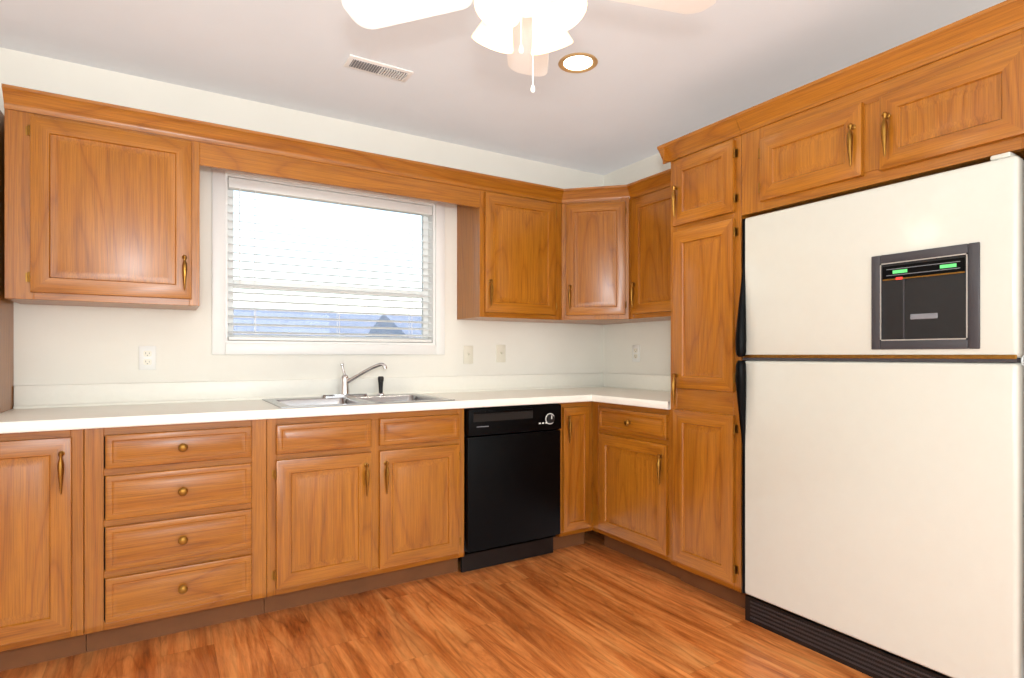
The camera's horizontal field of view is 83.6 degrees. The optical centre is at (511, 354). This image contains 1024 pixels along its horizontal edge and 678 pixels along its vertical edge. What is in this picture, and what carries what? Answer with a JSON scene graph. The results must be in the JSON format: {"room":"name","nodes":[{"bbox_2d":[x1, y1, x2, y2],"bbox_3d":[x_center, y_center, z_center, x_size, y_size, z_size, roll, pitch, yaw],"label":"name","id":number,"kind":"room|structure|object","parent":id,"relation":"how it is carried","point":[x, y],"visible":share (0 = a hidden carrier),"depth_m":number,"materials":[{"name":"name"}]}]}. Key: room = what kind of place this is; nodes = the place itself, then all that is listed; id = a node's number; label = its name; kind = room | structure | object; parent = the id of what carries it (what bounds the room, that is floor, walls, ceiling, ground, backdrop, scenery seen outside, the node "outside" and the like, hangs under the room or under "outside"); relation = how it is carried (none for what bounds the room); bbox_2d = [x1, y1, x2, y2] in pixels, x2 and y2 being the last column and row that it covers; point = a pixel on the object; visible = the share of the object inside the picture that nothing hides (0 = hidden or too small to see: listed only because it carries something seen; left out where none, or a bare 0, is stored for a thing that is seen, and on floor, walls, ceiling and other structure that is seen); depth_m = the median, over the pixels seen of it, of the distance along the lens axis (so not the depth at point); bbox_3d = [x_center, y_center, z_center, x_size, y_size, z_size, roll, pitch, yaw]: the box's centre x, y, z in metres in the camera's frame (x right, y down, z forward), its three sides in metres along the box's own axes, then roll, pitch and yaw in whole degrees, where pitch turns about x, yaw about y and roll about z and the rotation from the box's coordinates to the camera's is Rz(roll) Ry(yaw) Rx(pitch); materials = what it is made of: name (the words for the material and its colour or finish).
{"room":"kitchen","nodes":[
{"label":"kitchen","id":0,"kind":"room"},
{"bbox_2d":[0,47,602,385],"bbox_3d":[-1.335,-0.090,3.087,4.890,2.480,0.120,0,0,-32],"label":"wall","id":1,"kind":"structure","parent":0,"point":[59,345],"depth_m":2.93,"materials":[{"name":"beige paint"}]},
{"bbox_2d":[1,83,204,309],"bbox_3d":[-1.783,-0.635,2.551,0.676,0.826,0.322,0,0,-32],"label":"upper cabinet","id":2,"kind":"object","parent":1,"relation":"attached to","point":[101,204],"depth_m":2.40,"materials":[{"name":"brown wood"}]},
{"bbox_2d":[139,346,155,369],"bbox_3d":[-1.753,0.015,2.755,0.070,0.115,0.008,0,0,-32],"label":"electrical outlet","id":3,"kind":"object","parent":1,"relation":"attached to","point":[147,357],"visible":1,"depth_m":2.75,"materials":[{"name":"white plastic"}]},
{"bbox_2d":[212,168,444,354],"bbox_3d":[-1.000,-0.495,3.283,1.285,0.990,0.136,0,0,-32],"label":"window","id":4,"kind":"structure","parent":1,"relation":"in","point":[222,344],"depth_m":3.20,"materials":[{"name":"white paint"}]},
{"bbox_2d":[228,177,431,342],"bbox_3d":[-0.990,-0.495,3.266,1.133,0.841,0.060,0,0,-32],"label":"window blinds","id":5,"kind":"object","parent":4,"relation":"attached to","point":[257,187],"visible":0.98,"depth_m":3.21,"materials":[{"name":"white plastic"}]},
{"bbox_2d":[463,346,472,363],"bbox_3d":[-0.276,0.000,3.655,0.070,0.115,0.018,0,0,-32],"label":"light switch","id":6,"kind":"object","parent":1,"relation":"attached to","point":[467,354],"visible":1,"depth_m":3.65,"materials":[{"name":"beige plastic"}]},
{"bbox_2d":[496,345,505,361],"bbox_3d":[-0.070,-0.008,3.781,0.070,0.115,0.018,0,0,-32],"label":"light switch","id":7,"kind":"object","parent":1,"relation":"attached to","point":[500,353],"visible":1,"depth_m":3.78,"materials":[{"name":"beige plastic"}]},
{"bbox_2d":[457,190,561,321],"bbox_3d":[-0.001,-0.601,3.624,0.595,0.758,0.356,0,0,-32],"label":"upper cabinet","id":8,"kind":"object","parent":1,"relation":"attached to","point":[509,257],"visible":0.96,"depth_m":3.49,"materials":[{"name":"brown wood"}]},
{"bbox_2d":[540,185,662,324],"bbox_3d":[0.570,-0.635,3.799,0.652,0.826,0.652,0,0,-32],"label":"upper cabinet","id":9,"kind":"object","parent":1,"relation":"attached to","point":[596,255],"visible":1,"depth_m":3.60,"materials":[{"name":"brown wood"}]},
{"bbox_2d":[0,530,872,677],"bbox_3d":[0.081,1.180,0.777,4.890,0.060,5.540,0,0,-32],"label":"floor","id":10,"kind":"structure","parent":0,"point":[592,606],"depth_m":2.33,"materials":[{"name":"wood"}]},
{"bbox_2d":[0,429,85,670],"bbox_3d":[-1.982,0.713,2.237,0.548,0.874,0.651,0,0,-32],"label":"base cabinet","id":11,"kind":"object","parent":10,"relation":"on","point":[41,546],"visible":0.9,"depth_m":2.08,"materials":[{"name":"brown wood"}]},
{"bbox_2d":[84,419,266,652],"bbox_3d":[-1.476,0.713,2.547,0.635,0.874,0.650,0,0,-32],"label":"base cabinet","id":12,"kind":"object","parent":10,"relation":"on","point":[175,528],"visible":0.98,"depth_m":2.29,"materials":[{"name":"brown wood"}]},
{"bbox_2d":[264,408,463,613],"bbox_3d":[-0.797,0.713,2.963,0.953,0.874,0.651,0,0,-32],"label":"base cabinet","id":13,"kind":"object","parent":10,"relation":"on","point":[358,503],"visible":0.9,"depth_m":2.69,"materials":[{"name":"brown wood"}]},
{"bbox_2d":[0,373,591,433],"bbox_3d":[-0.794,0.205,2.958,3.857,0.140,0.660,0,0,-32],"label":"countertop","id":14,"kind":"structure","parent":13,"relation":"on","point":[37,408],"depth_m":2.76,"materials":[{"name":"laminate"}]},
{"bbox_2d":[0,110,13,412],"bbox_3d":[-2.295,-0.407,2.206,0.512,1.282,0.376,0,0,-32],"label":"cabinet","id":15,"kind":"object","parent":14,"relation":"on","point":[6,354],"depth_m":2.34,"materials":[{"name":"brown wood"}]},
{"bbox_2d":[321,363,386,396],"bbox_3d":[-0.863,0.136,3.135,0.318,0.187,0.184,0,0,-32],"label":"faucet","id":16,"kind":"object","parent":14,"relation":"on","point":[345,379],"visible":1,"depth_m":3.15,"materials":[{"name":"silver metal"}]},
{"bbox_2d":[262,393,454,407],"bbox_3d":[-0.798,0.327,2.963,0.840,0.193,0.560,0,0,-32],"label":"sink","id":17,"kind":"object","parent":14,"relation":"in","point":[335,401],"visible":0.31,"depth_m":3.01,"materials":[{"name":"silver metal"}]},
{"bbox_2d":[377,376,384,394],"bbox_3d":[-0.750,0.176,3.278,0.044,0.107,0.046,0,0,-32],"label":"sprayer","id":18,"kind":"object","parent":17,"relation":"on","point":[380,380],"visible":1,"depth_m":3.27,"materials":[{"name":"black plastic"}]},
{"bbox_2d":[460,403,560,572],"bbox_3d":[-0.124,0.716,3.358,0.594,0.868,0.625,0,0,-32],"label":"dishwasher","id":19,"kind":"object","parent":10,"relation":"on","point":[511,483],"visible":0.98,"depth_m":3.10,"materials":[{"name":"black plastic"}]},
{"bbox_2d":[553,401,592,549],"bbox_3d":[0.241,0.713,3.599,0.266,0.874,0.651,0,0,-32],"label":"base cabinet","id":20,"kind":"object","parent":10,"relation":"on","point":[576,476],"visible":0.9,"depth_m":3.35,"materials":[{"name":"brown wood"}]},
{"bbox_2d":[593,402,680,578],"bbox_3d":[0.879,0.713,3.299,0.651,0.874,0.633,0,0,-32],"label":"base cabinet","id":21,"kind":"object","parent":10,"relation":"on","point":[631,481],"visible":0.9,"depth_m":3.11,"materials":[{"name":"brown wood"}]},
{"bbox_2d":[592,373,670,409],"bbox_3d":[0.896,0.205,3.272,0.647,0.140,0.570,0,0,-32],"label":"countertop","id":22,"kind":"structure","parent":21,"relation":"on","point":[650,391],"depth_m":3.70,"materials":[{"name":"laminate"}]},
{"bbox_2d":[657,115,748,607],"bbox_3d":[1.131,0.051,2.868,0.671,2.198,0.458,0,0,-32],"label":"pantry cabinet","id":23,"kind":"object","parent":10,"relation":"on","point":[707,217],"visible":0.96,"depth_m":2.67,"materials":[{"name":"brown wood"}]},
{"bbox_2d":[734,0,1023,216],"bbox_3d":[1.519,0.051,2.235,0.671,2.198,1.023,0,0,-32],"label":"upper cabinet","id":24,"kind":"object","parent":23,"relation":"attached to","point":[949,97],"visible":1,"depth_m":1.98,"materials":[{"name":"brown wood"}]},
{"bbox_2d":[735,152,1023,677],"bbox_3d":[1.484,0.272,2.241,0.657,1.757,0.951,0,0,-32],"label":"refrigerator","id":25,"kind":"object","parent":10,"relation":"on","point":[879,345],"visible":1,"depth_m":1.98,"materials":[{"name":"beige metal"}]},
{"bbox_2d":[0,0,1005,174],"bbox_3d":[0.081,-1.370,0.777,4.890,0.080,5.540,0,0,-32],"label":"ceiling","id":26,"kind":"structure","parent":0,"point":[649,83],"depth_m":2.57,"materials":[{"name":"paint"}]},
{"bbox_2d":[343,54,413,81],"bbox_3d":[-0.618,-1.322,2.659,0.300,0.014,0.115,0,0,-32],"label":"ceiling vent","id":27,"kind":"object","parent":26,"relation":"in","point":[376,68],"visible":1,"depth_m":2.65,"materials":[{"name":"white metal"}]},
{"bbox_2d":[341,0,715,92],"bbox_3d":[0.063,-1.007,1.497,1.082,0.644,1.048,0,0,-32],"label":"ceiling fan","id":28,"kind":"object","parent":26,"relation":"hanging from","point":[526,36],"visible":1,"depth_m":1.65,"materials":[{"name":"white paint"}]},
{"bbox_2d":[558,52,597,72],"bbox_3d":[0.300,-1.351,2.608,0.180,0.056,0.180,0,0,-32],"label":"recessed light","id":29,"kind":"object","parent":26,"relation":"in","point":[579,62],"visible":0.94,"depth_m":2.60,"materials":[{"name":"white glass"}]},
{"bbox_2d":[603,153,670,375],"bbox_3d":[2.115,-0.090,2.023,0.120,2.480,5.300,0,0,-32],"label":"wall","id":30,"kind":"structure","parent":0,"point":[652,339],"depth_m":3.94,"materials":[{"name":"beige paint"}]},
{"bbox_2d":[632,345,639,361],"bbox_3d":[0.855,-0.009,3.954,0.008,0.115,0.070,0,0,-32],"label":"electrical outlet","id":31,"kind":"object","parent":30,"relation":"attached to","point":[635,353],"visible":1,"depth_m":3.95,"materials":[{"name":"white plastic"}]},
{"bbox_2d":[627,169,670,320],"bbox_3d":[1.002,-0.635,3.380,0.356,0.826,0.643,0,0,-32],"label":"upper cabinet","id":32,"kind":"object","parent":30,"relation":"attached to","point":[650,247],"visible":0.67,"depth_m":3.40,"materials":[{"name":"brown wood"}]},
{"label":"outside","id":33,"kind":"structure","parent":0,"visible":0},
{"bbox_3d":[-25.482,2.800,41.583,120.000,0.100,89.000,0,0,-32],"label":"ground","id":34,"kind":"structure","parent":33,"visible":0},
{"bbox_2d":[234,307,383,336],"bbox_3d":[-11.774,0.650,15.385,13.800,4.200,9.800,0,0,-32],"label":"house","id":35,"kind":"structure","parent":34,"relation":"on","point":[325,323],"depth_m":17.27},
{"bbox_2d":[384,315,420,337],"bbox_3d":[0.301,0.550,26.303,12.800,4.400,9.800,0,0,-32],"label":"house","id":36,"kind":"structure","parent":34,"relation":"on","point":[407,318],"depth_m":22.24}
]}

